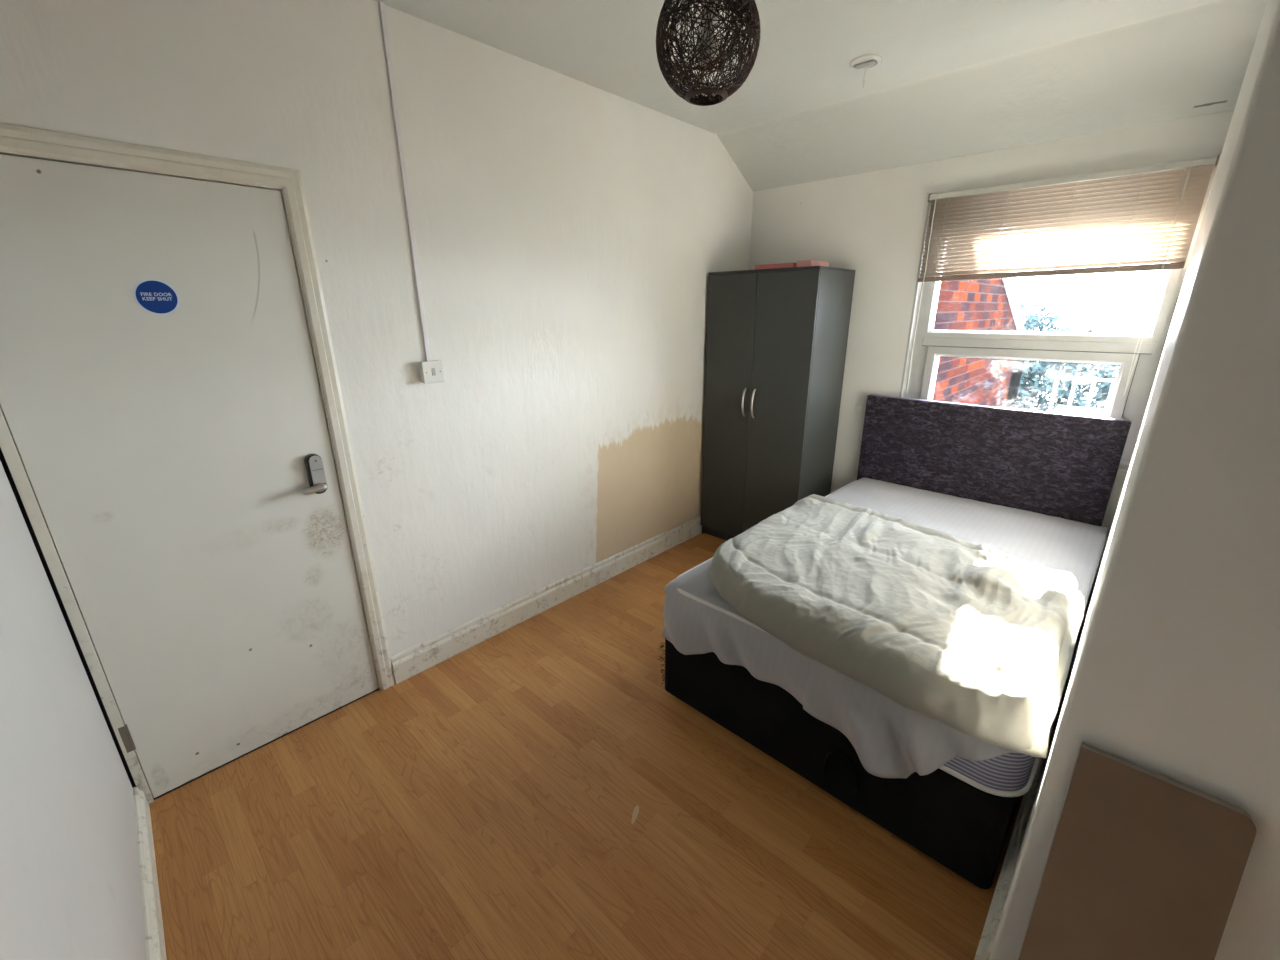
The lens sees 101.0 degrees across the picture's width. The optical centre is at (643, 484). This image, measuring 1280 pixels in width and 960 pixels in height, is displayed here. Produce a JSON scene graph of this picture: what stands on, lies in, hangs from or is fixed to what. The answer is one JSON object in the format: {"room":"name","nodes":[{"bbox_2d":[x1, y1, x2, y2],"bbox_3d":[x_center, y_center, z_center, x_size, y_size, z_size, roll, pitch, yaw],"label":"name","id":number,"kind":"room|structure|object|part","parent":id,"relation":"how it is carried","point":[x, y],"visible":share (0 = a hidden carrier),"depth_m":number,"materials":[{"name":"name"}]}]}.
{"room":"bedroom","nodes":[
{"label":"bedroom","id":0,"kind":"room"},
{"bbox_2d":[0,461,146,959],"bbox_3d":[-0.590,0.241,0.230,3.282,2.613,0.253,16,24,40],"label":"wall","id":1,"kind":"structure","parent":0,"point":[70,885],"depth_m":1.10,"materials":[{"name":"paint"}]},
{"bbox_2d":[133,787,166,959],"bbox_3d":[-0.540,1.419,0.671,0.021,0.099,3.287,-18,25,-42],"label":"baseboard","id":2,"kind":"structure","parent":1,"relation":"attached to","point":[152,914],"depth_m":1.50,"materials":[{"name":"white wood"}]},
{"bbox_2d":[0,0,752,656],"bbox_3d":[-0.563,-0.565,2.660,0.120,2.613,4.050,16,24,40],"label":"wall","id":3,"kind":"structure","parent":0,"point":[569,233],"depth_m":2.29,"materials":[{"name":"paint"}]},
{"bbox_2d":[0,447,135,787],"bbox_3d":[-1.788,0.144,1.522,0.090,1.995,0.053,16,24,40],"label":"trim","id":4,"kind":"structure","parent":3,"relation":"attached to","point":[2,458],"depth_m":1.58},
{"bbox_2d":[0,154,378,797],"bbox_3d":[-1.440,0.066,1.764,0.114,1.975,0.776,16,24,40],"label":"door","id":5,"kind":"structure","parent":3,"relation":"in","point":[161,403],"depth_m":1.69,"materials":[{"name":"paint"}]},
{"bbox_3d":[-1.218,0.015,1.948,0.046,0.025,0.082,16,24,40],"label":"lever handle","id":6,"kind":"part","parent":5,"relation":"part of","materials":[{"name":"silver metal"}]},
{"bbox_3d":[-1.213,-0.040,1.966,0.008,0.138,0.042,16,24,40],"label":"lock plate","id":7,"kind":"part","parent":5,"relation":"part of","materials":[{"name":"silver metal"}]},
{"bbox_2d":[0,123,394,803],"bbox_3d":[-1.477,0.026,1.786,0.117,2.050,0.914,16,24,40],"label":"trim","id":8,"kind":"structure","parent":3,"relation":"attached to","point":[15,140],"depth_m":1.69,"materials":[{"name":"white wood"}]},
{"bbox_2d":[152,688,378,799],"bbox_3d":[-1.477,0.052,1.810,0.096,1.985,0.764,16,24,40],"label":"trim","id":9,"kind":"structure","parent":3,"relation":"attached to","point":[378,688],"depth_m":2.04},
{"bbox_2d":[378,1,430,360],"bbox_3d":[-0.899,-1.087,2.007,0.012,1.208,0.017,16,24,40],"label":"cable trunking","id":10,"kind":"object","parent":3,"relation":"attached to","point":[383,18],"visible":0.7,"depth_m":1.98,"materials":[{"name":"plastic"}]},
{"bbox_2d":[418,360,444,383],"bbox_3d":[-0.884,-0.471,2.201,0.042,0.089,0.089,16,24,40],"label":"light switch","id":11,"kind":"object","parent":3,"relation":"attached to","point":[430,371],"visible":1,"depth_m":2.18,"materials":[{"name":"white plastic"}]},
{"bbox_2d":[390,516,701,683],"bbox_3d":[-0.186,0.514,3.334,0.019,0.136,2.767,16,24,40],"label":"baseboard","id":12,"kind":"structure","parent":3,"relation":"attached to","point":[410,662],"depth_m":2.87,"materials":[{"name":"white wood"}]},
{"bbox_2d":[149,533,1022,959],"bbox_3d":[0.698,1.052,2.010,3.550,0.060,4.100,16,24,40],"label":"floor","id":13,"kind":"structure","parent":0,"point":[479,804],"depth_m":1.69,"materials":[{"name":"brown wood"}]},
{"bbox_2d":[631,805,638,823],"bbox_3d":[-0.028,1.105,1.764,0.018,0.002,0.072,5,19,15],"label":"flake","id":14,"kind":"object","parent":13,"relation":"on","point":[636,809],"visible":1,"depth_m":1.77,"materials":[{"name":"beige"}]},
{"bbox_2d":[701,266,855,539],"bbox_3d":[0.854,-0.469,3.592,0.756,1.829,0.531,16,24,40],"label":"wardrobe","id":15,"kind":"object","parent":13,"relation":"on","point":[777,338],"visible":0.95,"depth_m":3.34,"materials":[{"name":"grey wood"}]},
{"bbox_3d":[0.562,-0.483,3.557,0.362,1.738,0.017,16,24,40],"label":"door","id":16,"kind":"part","parent":15,"relation":"part of","materials":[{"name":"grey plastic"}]},
{"bbox_3d":[0.651,-0.529,3.417,0.013,0.190,0.040,16,24,40],"label":"handle","id":17,"kind":"part","parent":15,"relation":"part of","materials":[{"name":"silver metal"}]},
{"bbox_3d":[0.703,-0.514,3.372,0.013,0.190,0.040,16,24,40],"label":"handle","id":18,"kind":"part","parent":15,"relation":"part of","materials":[{"name":"silver metal"}]},
{"bbox_2d":[755,263,796,269],"bbox_3d":[0.849,-1.316,3.196,0.255,0.028,0.235,16,24,40],"label":"folder","id":19,"kind":"object","parent":15,"relation":"on","point":[780,265],"visible":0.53,"depth_m":3.10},
{"bbox_3d":[0.863,-1.334,3.320,0.756,0.016,0.492,16,24,40],"label":"panel","id":20,"kind":"part","parent":15,"relation":"part of","materials":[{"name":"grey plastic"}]},
{"bbox_3d":[0.839,-0.404,3.313,0.388,1.738,0.017,16,24,40],"label":"door","id":21,"kind":"part","parent":15,"relation":"part of","materials":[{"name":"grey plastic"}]},
{"bbox_2d":[797,260,828,266],"bbox_3d":[0.992,-1.284,3.085,0.088,0.036,0.230,16,24,40],"label":"folder","id":22,"kind":"object","parent":15,"relation":"on","point":[805,263],"visible":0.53,"depth_m":3.02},
{"bbox_2d":[659,394,1131,888],"bbox_3d":[1.212,0.306,2.429,1.295,1.086,2.030,16,24,40],"label":"bed","id":23,"kind":"object","parent":13,"relation":"on","point":[1062,465],"visible":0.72,"depth_m":2.55,"materials":[{"name":"black fabric"}]},
{"bbox_2d":[677,480,1106,796],"bbox_3d":[1.209,0.408,2.425,1.293,0.201,1.961,16,24,40],"label":"mattress","id":24,"kind":"object","parent":23,"relation":"on","point":[1012,774],"visible":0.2,"depth_m":1.43,"materials":[{"name":"grey fabric"}]},
{"bbox_2d":[662,478,1107,777],"bbox_3d":[1.168,0.439,2.404,1.308,0.295,2.037,16,24,40],"label":"sheet","id":25,"kind":"object","parent":24,"relation":"on","point":[890,739],"visible":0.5,"depth_m":1.98,"materials":[{"name":"white fabric"}]},
{"bbox_2d":[710,494,1083,757],"bbox_3d":[0.901,0.338,2.032,1.236,0.156,1.265,16,24,40],"label":"duvet","id":26,"kind":"object","parent":25,"relation":"on","point":[978,641],"visible":1,"depth_m":1.69,"materials":[{"name":"white fabric"}]},
{"bbox_3d":[1.891,0.007,3.083,1.252,0.936,0.058,16,24,40],"label":"headboard","id":27,"kind":"part","parent":23,"relation":"part of","materials":[{"name":"fabric"}]},
{"bbox_2d":[1017,742,1256,959],"bbox_3d":[0.841,0.934,0.976,0.228,0.811,0.281,16,24,40],"label":"leaning board","id":28,"kind":"object","parent":13,"relation":"on","point":[1142,863],"visible":1,"depth_m":0.94,"materials":[{"name":"brown wood"}]},
{"bbox_2d":[374,0,1267,191],"bbox_3d":[0.682,-1.345,1.190,3.520,0.460,4.060,16,24,40],"label":"ceiling","id":29,"kind":"structure","parent":0,"point":[953,78],"depth_m":2.20,"materials":[{"name":"paint"}]},
{"bbox_2d":[656,0,760,105],"bbox_3d":[0.171,-1.279,1.380,0.276,0.460,0.276,16,24,40],"label":"pendant lamp","id":30,"kind":"object","parent":29,"relation":"hanging from","point":[707,53],"visible":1,"depth_m":1.36,"materials":[{"name":"brown wicker"}]},
{"bbox_3d":[0.172,-1.181,1.413,0.062,0.107,0.062,16,24,40],"label":"light bulb","id":31,"kind":"part","parent":30,"relation":"part of","materials":[{"name":"white glass"}]},
{"bbox_2d":[850,54,881,87],"bbox_3d":[0.957,-1.771,2.281,0.128,0.100,0.128,16,24,40],"label":"smoke detector","id":32,"kind":"object","parent":29,"relation":"attached to","point":[863,62],"visible":1,"depth_m":2.25,"materials":[{"name":"white plastic"}]},
{"bbox_2d":[749,110,1233,596],"bbox_3d":[1.636,-0.649,3.274,2.520,2.363,0.170,16,24,40],"label":"wall","id":33,"kind":"structure","parent":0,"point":[871,224],"depth_m":3.17,"materials":[{"name":"paint"}]},
{"bbox_2d":[854,404,861,411],"bbox_3d":[1.406,-0.499,3.450,0.048,0.048,0.008,16,24,40],"label":"cap","id":34,"kind":"object","parent":33,"relation":"attached to","point":[858,408],"visible":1,"depth_m":3.45,"materials":[{"name":"paint"}]},
{"bbox_2d":[905,148,1219,461],"bbox_3d":[2.034,-0.875,2.798,1.120,1.367,0.137,16,24,40],"label":"window","id":35,"kind":"structure","parent":33,"relation":"attached to","point":[930,344],"depth_m":2.65,"materials":[{"name":"white plastic"}]},
{"bbox_3d":[2.065,-1.069,2.744,1.046,0.615,0.059,16,24,40],"label":"fixed light frame","id":36,"kind":"part","parent":35,"relation":"part of","materials":[{"name":"white plastic"}]},
{"bbox_2d":[907,155,1219,394],"bbox_3d":[1.977,-0.962,2.701,1.103,1.075,0.058,16,24,40],"label":"blind","id":37,"kind":"object","parent":33,"relation":"attached to","point":[1151,209],"visible":1,"depth_m":2.53,"materials":[{"name":"white plastic"}]},
{"bbox_3d":[1.974,-1.066,2.665,1.089,0.045,0.024,16,24,40],"label":"rail","id":38,"kind":"part","parent":37,"relation":"part of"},
{"bbox_3d":[2.043,-1.236,2.540,0.001,0.394,0.026,16,24,40],"label":"ladder cord","id":39,"kind":"part","parent":37,"relation":"part of","materials":[{"name":"white fabric"}]},
{"bbox_3d":[2.212,-1.190,2.390,0.001,0.390,0.026,16,24,40],"label":"ladder cord","id":40,"kind":"part","parent":37,"relation":"part of","materials":[{"name":"white fabric"}]},
{"bbox_3d":[2.306,-0.882,2.375,0.018,0.965,0.004,16,24,40],"label":"pull cord","id":41,"kind":"part","parent":37,"relation":"part of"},
{"bbox_3d":[2.308,-1.164,2.306,0.001,0.388,0.026,16,24,40],"label":"ladder cord","id":42,"kind":"part","parent":37,"relation":"part of","materials":[{"name":"white fabric"}]},
{"bbox_2d":[989,0,1279,959],"bbox_3d":[2.051,-0.160,1.395,1.078,2.613,2.450,16,24,40],"label":"wall","id":43,"kind":"structure","parent":0,"point":[1174,674],"depth_m":0.86,"materials":[{"name":"white paint"}]},
{"bbox_2d":[974,597,1089,959],"bbox_3d":[1.614,0.924,2.083,0.028,0.126,2.276,16,25,41],"label":"baseboard","id":44,"kind":"structure","parent":43,"relation":"attached to","point":[989,932],"depth_m":1.48,"materials":[{"name":"white wood"}]},
{"label":"outside","id":45,"kind":"structure","parent":0,"visible":0},
{"bbox_2d":[1016,364,1117,409],"bbox_3d":[27.059,-3.988,25.107,70.000,0.100,65.800,16,24,40],"label":"ground","id":46,"kind":"structure","parent":45,"point":[1115,373],"depth_m":27.07,"materials":[{"name":"white"}]},
{"bbox_2d":[933,229,1024,407],"bbox_3d":[1.853,-0.618,6.423,3.744,5.520,4.450,16,24,40],"label":"brick building","id":47,"kind":"structure","parent":46,"relation":"on","point":[977,304],"depth_m":4.80,"materials":[{"name":"brick"}]},
{"bbox_2d":[1017,303,1070,405],"bbox_3d":[15.142,-5.197,21.806,4.598,4.411,3.578,16,24,40],"label":"tree","id":48,"kind":"object","parent":46,"relation":"on","point":[1032,322],"visible":0.12,"depth_m":20.68,"materials":[{"name":"green plant"}]},
{"bbox_2d":[1014,326,1120,411],"bbox_3d":[11.529,-2.483,14.759,3.673,3.735,2.958,16,24,40],"label":"tree","id":49,"kind":"object","parent":46,"relation":"on","point":[1031,369],"visible":0.2,"depth_m":13.98,"materials":[{"name":"green plant"}]},
{"bbox_2d":[1052,405,1103,416],"bbox_3d":[9.605,0.868,6.694,7.800,2.450,3.400,16,24,40],"label":"extension","id":50,"kind":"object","parent":46,"relation":"on","point":[1097,412],"visible":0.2,"depth_m":9.43,"materials":[{"name":"white"}]},
{"bbox_2d":[1047,375,1116,416],"bbox_3d":[6.899,-0.787,6.486,3.200,0.850,0.050,16,24,40],"label":"fence","id":51,"kind":"object","parent":50,"relation":"on","point":[1075,379],"visible":0.21,"depth_m":7.19,"materials":[{"name":"white wood"}]},
{"bbox_3d":[6.905,-0.846,6.474,3.200,0.730,0.030,16,24,40],"label":"rail","id":52,"kind":"part","parent":51,"relation":"part of","materials":[{"name":"white wood"}]}
]}

